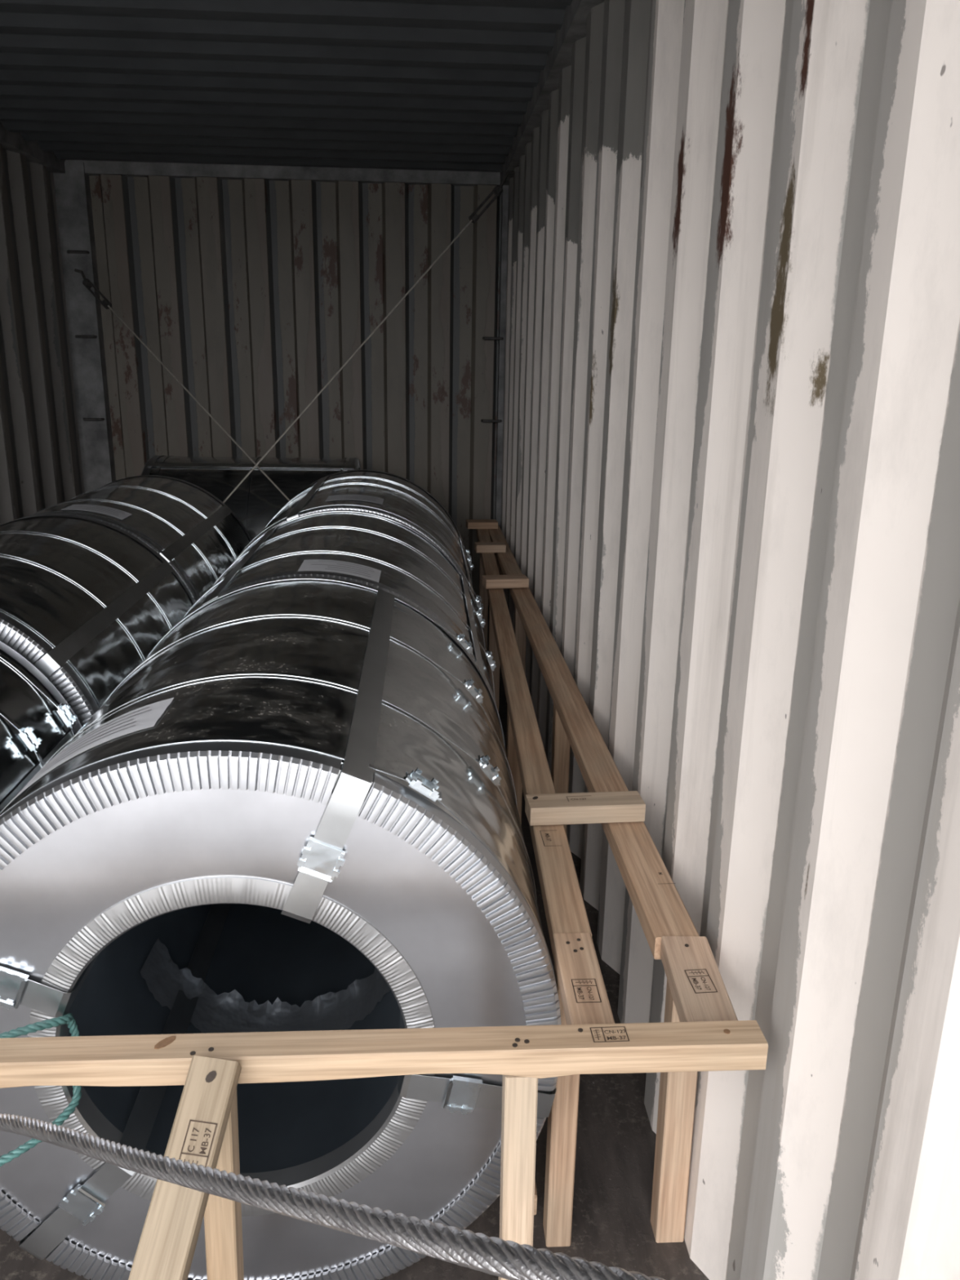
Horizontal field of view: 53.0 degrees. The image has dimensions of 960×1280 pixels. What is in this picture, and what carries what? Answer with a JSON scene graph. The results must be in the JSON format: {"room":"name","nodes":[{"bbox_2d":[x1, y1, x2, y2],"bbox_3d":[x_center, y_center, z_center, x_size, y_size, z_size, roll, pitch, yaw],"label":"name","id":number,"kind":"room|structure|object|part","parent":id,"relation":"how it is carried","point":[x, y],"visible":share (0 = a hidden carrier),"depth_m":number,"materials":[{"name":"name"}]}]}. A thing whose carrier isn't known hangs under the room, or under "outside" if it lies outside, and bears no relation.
{"room":"shipping container interior","nodes":[
{"label":"shipping container interior","id":0,"kind":"room"},
{"bbox_2d":[0,143,84,524],"bbox_3d":[-2.075,-0.524,2.532,0.036,2.390,5.940,0,16,-3],"label":"wall","id":1,"kind":"structure","parent":0,"point":[41,468],"depth_m":4.74,"materials":[{"name":"metal"}]},
{"bbox_2d":[0,121,65,173],"bbox_3d":[-2.062,-1.676,2.223,0.115,0.105,5.990,0,16,-3],"label":"trim","id":2,"kind":"structure","parent":1,"relation":"attached to","point":[10,141],"depth_m":4.60,"materials":[{"name":"paint"}]},
{"bbox_2d":[0,0,572,172],"bbox_3d":[-0.864,-1.682,2.265,2.350,0.022,5.940,0,16,-3],"label":"ceiling","id":3,"kind":"structure","parent":0,"point":[433,85],"depth_m":3.49,"materials":[{"name":"paint"}]},
{"bbox_2d":[88,174,502,605],"bbox_3d":[-1.052,-1.362,5.470,2.350,2.390,0.045,0,16,-3],"label":"wall","id":4,"kind":"structure","parent":0,"point":[253,294],"depth_m":5.36,"materials":[{"name":"metal"}]},
{"bbox_2d":[66,249,88,253],"bbox_3d":[-2.146,-2.068,5.129,0.120,0.016,0.034,0,16,-3],"label":"bar","id":5,"kind":"object","parent":4,"relation":"attached to","point":[68,251],"visible":1,"depth_m":5.11,"materials":[{"name":"metal"}]},
{"bbox_2d":[53,161,115,493],"bbox_3d":[-2.200,-1.362,5.403,0.210,2.390,0.115,0,16,-3],"label":"corner post","id":6,"kind":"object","parent":4,"relation":"attached to","point":[72,188],"depth_m":5.25,"materials":[{"name":"metal"}]},
{"bbox_2d":[75,334,97,337],"bbox_3d":[-2.153,-1.655,5.249,0.120,0.016,0.034,0,16,-3],"label":"bar","id":7,"kind":"object","parent":4,"relation":"attached to","point":[76,335],"visible":1,"depth_m":5.23,"materials":[{"name":"metal"}]},
{"bbox_2d":[82,417,104,421],"bbox_3d":[-2.161,-1.233,5.372,0.120,0.016,0.034,0,16,-3],"label":"bar","id":8,"kind":"object","parent":4,"relation":"attached to","point":[83,419],"visible":1,"depth_m":5.36,"materials":[{"name":"metal"}]},
{"bbox_2d":[65,160,500,186],"bbox_3d":[-1.033,-2.511,5.143,2.350,0.100,0.100,0,16,-3],"label":"top end rail","id":9,"kind":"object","parent":4,"relation":"attached to","point":[135,169],"depth_m":5.11,"materials":[{"name":"metal"}]},
{"bbox_2d":[480,419,502,422],"bbox_3d":[0.066,-1.252,5.497,0.120,0.016,0.034,0,16,-3],"label":"bar","id":10,"kind":"object","parent":4,"relation":"attached to","point":[482,420],"visible":1,"depth_m":5.48,"materials":[{"name":"metal"}]},
{"bbox_2d":[482,337,503,340],"bbox_3d":[0.073,-1.684,5.371,0.120,0.016,0.034,0,16,-3],"label":"bar","id":11,"kind":"object","parent":4,"relation":"attached to","point":[483,338],"visible":1,"depth_m":5.36,"materials":[{"name":"metal"}]},
{"bbox_2d":[493,185,508,553],"bbox_3d":[0.151,-1.362,5.540,0.100,2.390,0.115,0,16,-3],"label":"trim","id":12,"kind":"structure","parent":4,"relation":"attached to","point":[504,196],"depth_m":5.41,"materials":[{"name":"paint"}]},
{"bbox_2d":[0,1113,665,1279],"bbox_3d":[-0.661,0.556,0.764,2.409,1.305,0.661,5,17,13],"label":"rope","id":13,"kind":"object","parent":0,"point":[508,1260],"visible":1,"depth_m":0.56,"materials":[{"name":"metal"}]},
{"bbox_2d":[0,605,709,1279],"bbox_3d":[-0.906,0.675,2.972,2.470,0.120,6.020,0,16,-3],"label":"floor","id":14,"kind":"structure","parent":0,"point":[611,1226],"depth_m":1.73,"materials":[{"name":"brown wood"}]},
{"bbox_2d":[0,640,81,812],"bbox_3d":[-1.312,0.502,1.735,0.897,0.897,1.086,0,16,-3],"label":"coil","id":15,"kind":"object","parent":14,"relation":"on","point":[36,720],"visible":0.34,"depth_m":2.05,"materials":[{"name":"grey metal"}]},
{"bbox_2d":[0,514,195,726],"bbox_3d":[-1.373,0.179,2.787,0.927,0.927,1.086,0,16,-3],"label":"coil","id":16,"kind":"object","parent":14,"relation":"on","point":[85,601],"visible":0.34,"depth_m":2.60,"materials":[{"name":"grey metal"}]},
{"bbox_2d":[18,475,251,604],"bbox_3d":[-1.436,-0.133,3.859,0.923,0.923,1.136,0,16,-3],"label":"coil","id":17,"kind":"object","parent":14,"relation":"on","point":[192,529],"visible":0.2,"depth_m":3.66,"materials":[{"name":"grey metal"}]},
{"bbox_2d":[74,504,124,515],"bbox_3d":[-1.331,-0.452,3.358,0.163,0.027,0.081,0,16,-3],"label":"print","id":18,"kind":"object","parent":17,"relation":"on","point":[103,509],"depth_m":3.36},
{"bbox_2d":[141,455,360,540],"bbox_3d":[-1.148,-0.482,5.041,1.046,0.943,0.943,0,16,-3],"label":"coil","id":19,"kind":"object","parent":14,"relation":"on","point":[256,501],"visible":0.16,"depth_m":4.70,"materials":[{"name":"grey metal"}]},
{"bbox_2d":[0,576,561,1279],"bbox_3d":[-0.381,0.452,1.885,0.947,0.947,1.076,0,16,-3],"label":"coil","id":20,"kind":"object","parent":14,"relation":"on","point":[298,811],"visible":0.87,"depth_m":1.43,"materials":[{"name":"grey metal"}]},
{"bbox_2d":[0,1013,81,1166],"bbox_3d":[-1.195,0.838,1.127,1.388,0.538,0.124,-6,18,-23],"label":"rope","id":21,"kind":"object","parent":20,"relation":"hanging from","point":[68,1018],"visible":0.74,"depth_m":1.31,"materials":[{"name":"fabric"}]},
{"bbox_2d":[17,706,151,792],"bbox_3d":[-0.599,0.173,1.444,0.208,0.131,0.081,0,16,-3],"label":"print","id":22,"kind":"object","parent":20,"relation":"attached to","point":[139,717],"depth_m":1.43},
{"bbox_3d":[-0.352,0.598,1.386,0.880,0.880,0.005,0,16,-3],"label":"plate","id":23,"kind":"part","parent":20,"relation":"part of","materials":[{"name":"metal"}]},
{"bbox_2d":[174,509,499,715],"bbox_3d":[-0.439,0.156,2.898,0.950,0.947,1.041,0,16,-3],"label":"coil","id":24,"kind":"object","parent":14,"relation":"on","point":[383,553],"visible":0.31,"depth_m":2.67,"materials":[{"name":"grey metal"}]},
{"bbox_2d":[311,560,374,577],"bbox_3d":[-0.341,-0.176,2.391,0.155,0.023,0.094,0,16,-3],"label":"print","id":25,"kind":"object","parent":24,"relation":"on","point":[362,571],"depth_m":2.39},
{"bbox_2d":[232,469,483,623],"bbox_3d":[-0.498,-0.159,3.953,0.958,0.949,1.156,0,16,-3],"label":"coil","id":26,"kind":"object","parent":14,"relation":"on","point":[393,496],"visible":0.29,"depth_m":3.71,"materials":[{"name":"grey metal"}]},
{"bbox_2d":[74,268,289,501],"bbox_3d":[-1.452,-1.238,4.664,1.511,1.105,0.042,12,19,32],"label":"wire","id":27,"kind":"object","parent":26,"relation":"attached to","point":[86,282],"visible":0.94,"depth_m":4.75,"materials":[{"name":"metal"}]},
{"bbox_2d":[341,494,378,501],"bbox_3d":[-0.451,-0.517,3.511,0.163,0.012,0.094,0,16,-3],"label":"print","id":28,"kind":"object","parent":26,"relation":"on","point":[345,497],"depth_m":3.51},
{"bbox_2d":[0,519,768,1279],"bbox_3d":[-0.020,0.324,2.834,1.790,0.663,5.227,7,17,18],"label":"frame","id":29,"kind":"object","parent":14,"relation":"on","point":[700,1030],"visible":0.82,"depth_m":1.20,"materials":[{"name":"brown wood"}]},
{"bbox_3d":[-0.328,0.812,1.238,0.038,0.606,0.042,1,16,-4],"label":"post","id":30,"kind":"part","parent":29,"relation":"part of","materials":[{"name":"brown wood"}]},
{"bbox_3d":[-0.613,0.502,1.134,1.922,0.042,0.047,0,16,-3],"label":"rail","id":31,"kind":"part","parent":29,"relation":"part of","materials":[{"name":"brown wood"}]},
{"bbox_3d":[0.018,-0.212,4.896,0.044,0.538,0.046,0,16,-3],"label":"post","id":32,"kind":"part","parent":29,"relation":"part of","materials":[{"name":"brown wood"}]},
{"bbox_3d":[0.055,0.097,3.819,0.044,0.548,0.046,0,16,-3],"label":"post","id":33,"kind":"part","parent":29,"relation":"part of","materials":[{"name":"brown wood"}]},
{"bbox_3d":[0.094,-0.210,4.901,0.044,0.535,0.046,0,16,-3],"label":"post","id":34,"kind":"part","parent":29,"relation":"part of","materials":[{"name":"brown wood"}]},
{"bbox_3d":[0.094,0.422,2.685,0.044,0.559,0.046,0,16,-3],"label":"post","id":35,"kind":"part","parent":29,"relation":"part of","materials":[{"name":"brown wood"}]},
{"bbox_3d":[0.046,0.811,1.260,0.040,0.607,0.040,0,16,-3],"label":"post","id":36,"kind":"part","parent":29,"relation":"part of","materials":[{"name":"brown wood"}]},
{"bbox_3d":[0.157,0.098,3.826,0.044,0.546,0.046,0,16,-3],"label":"post","id":37,"kind":"part","parent":29,"relation":"part of","materials":[{"name":"brown wood"}]},
{"bbox_3d":[-0.010,0.484,3.389,0.051,0.045,3.575,0,16,-3],"label":"rail","id":38,"kind":"part","parent":29,"relation":"part of","materials":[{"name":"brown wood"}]},
{"bbox_3d":[0.223,0.422,2.693,0.044,0.558,0.046,0,16,-3],"label":"post","id":39,"kind":"part","parent":29,"relation":"part of","materials":[{"name":"brown wood"}]},
{"bbox_3d":[0.136,0.742,1.565,0.042,0.572,0.046,0,16,-3],"label":"post","id":40,"kind":"part","parent":29,"relation":"part of","materials":[{"name":"brown wood"}]},
{"bbox_3d":[0.322,0.744,1.570,0.048,0.572,0.046,-1,18,-3],"label":"post","id":41,"kind":"part","parent":29,"relation":"part of","materials":[{"name":"brown wood"}]},
{"bbox_2d":[501,0,959,1279],"bbox_3d":[0.307,-0.524,2.672,0.036,2.390,5.940,0,16,-3],"label":"wall","id":42,"kind":"structure","parent":0,"point":[731,472],"depth_m":1.26,"materials":[{"name":"metal"}]},
{"bbox_2d":[222,171,514,502],"bbox_3d":[-0.554,-1.357,4.446,1.500,1.595,0.038,-5,17,-20],"label":"wire","id":43,"kind":"object","parent":42,"relation":"attached to","point":[497,190],"visible":0.95,"depth_m":4.46,"materials":[{"name":"metal"}]},
{"bbox_2d":[499,0,604,185],"bbox_3d":[0.329,-1.676,2.362,0.115,0.105,5.990,0,16,-3],"label":"top side rail","id":44,"kind":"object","parent":42,"relation":"attached to","point":[574,27],"depth_m":3.19,"materials":[{"name":"metal"}]}
]}

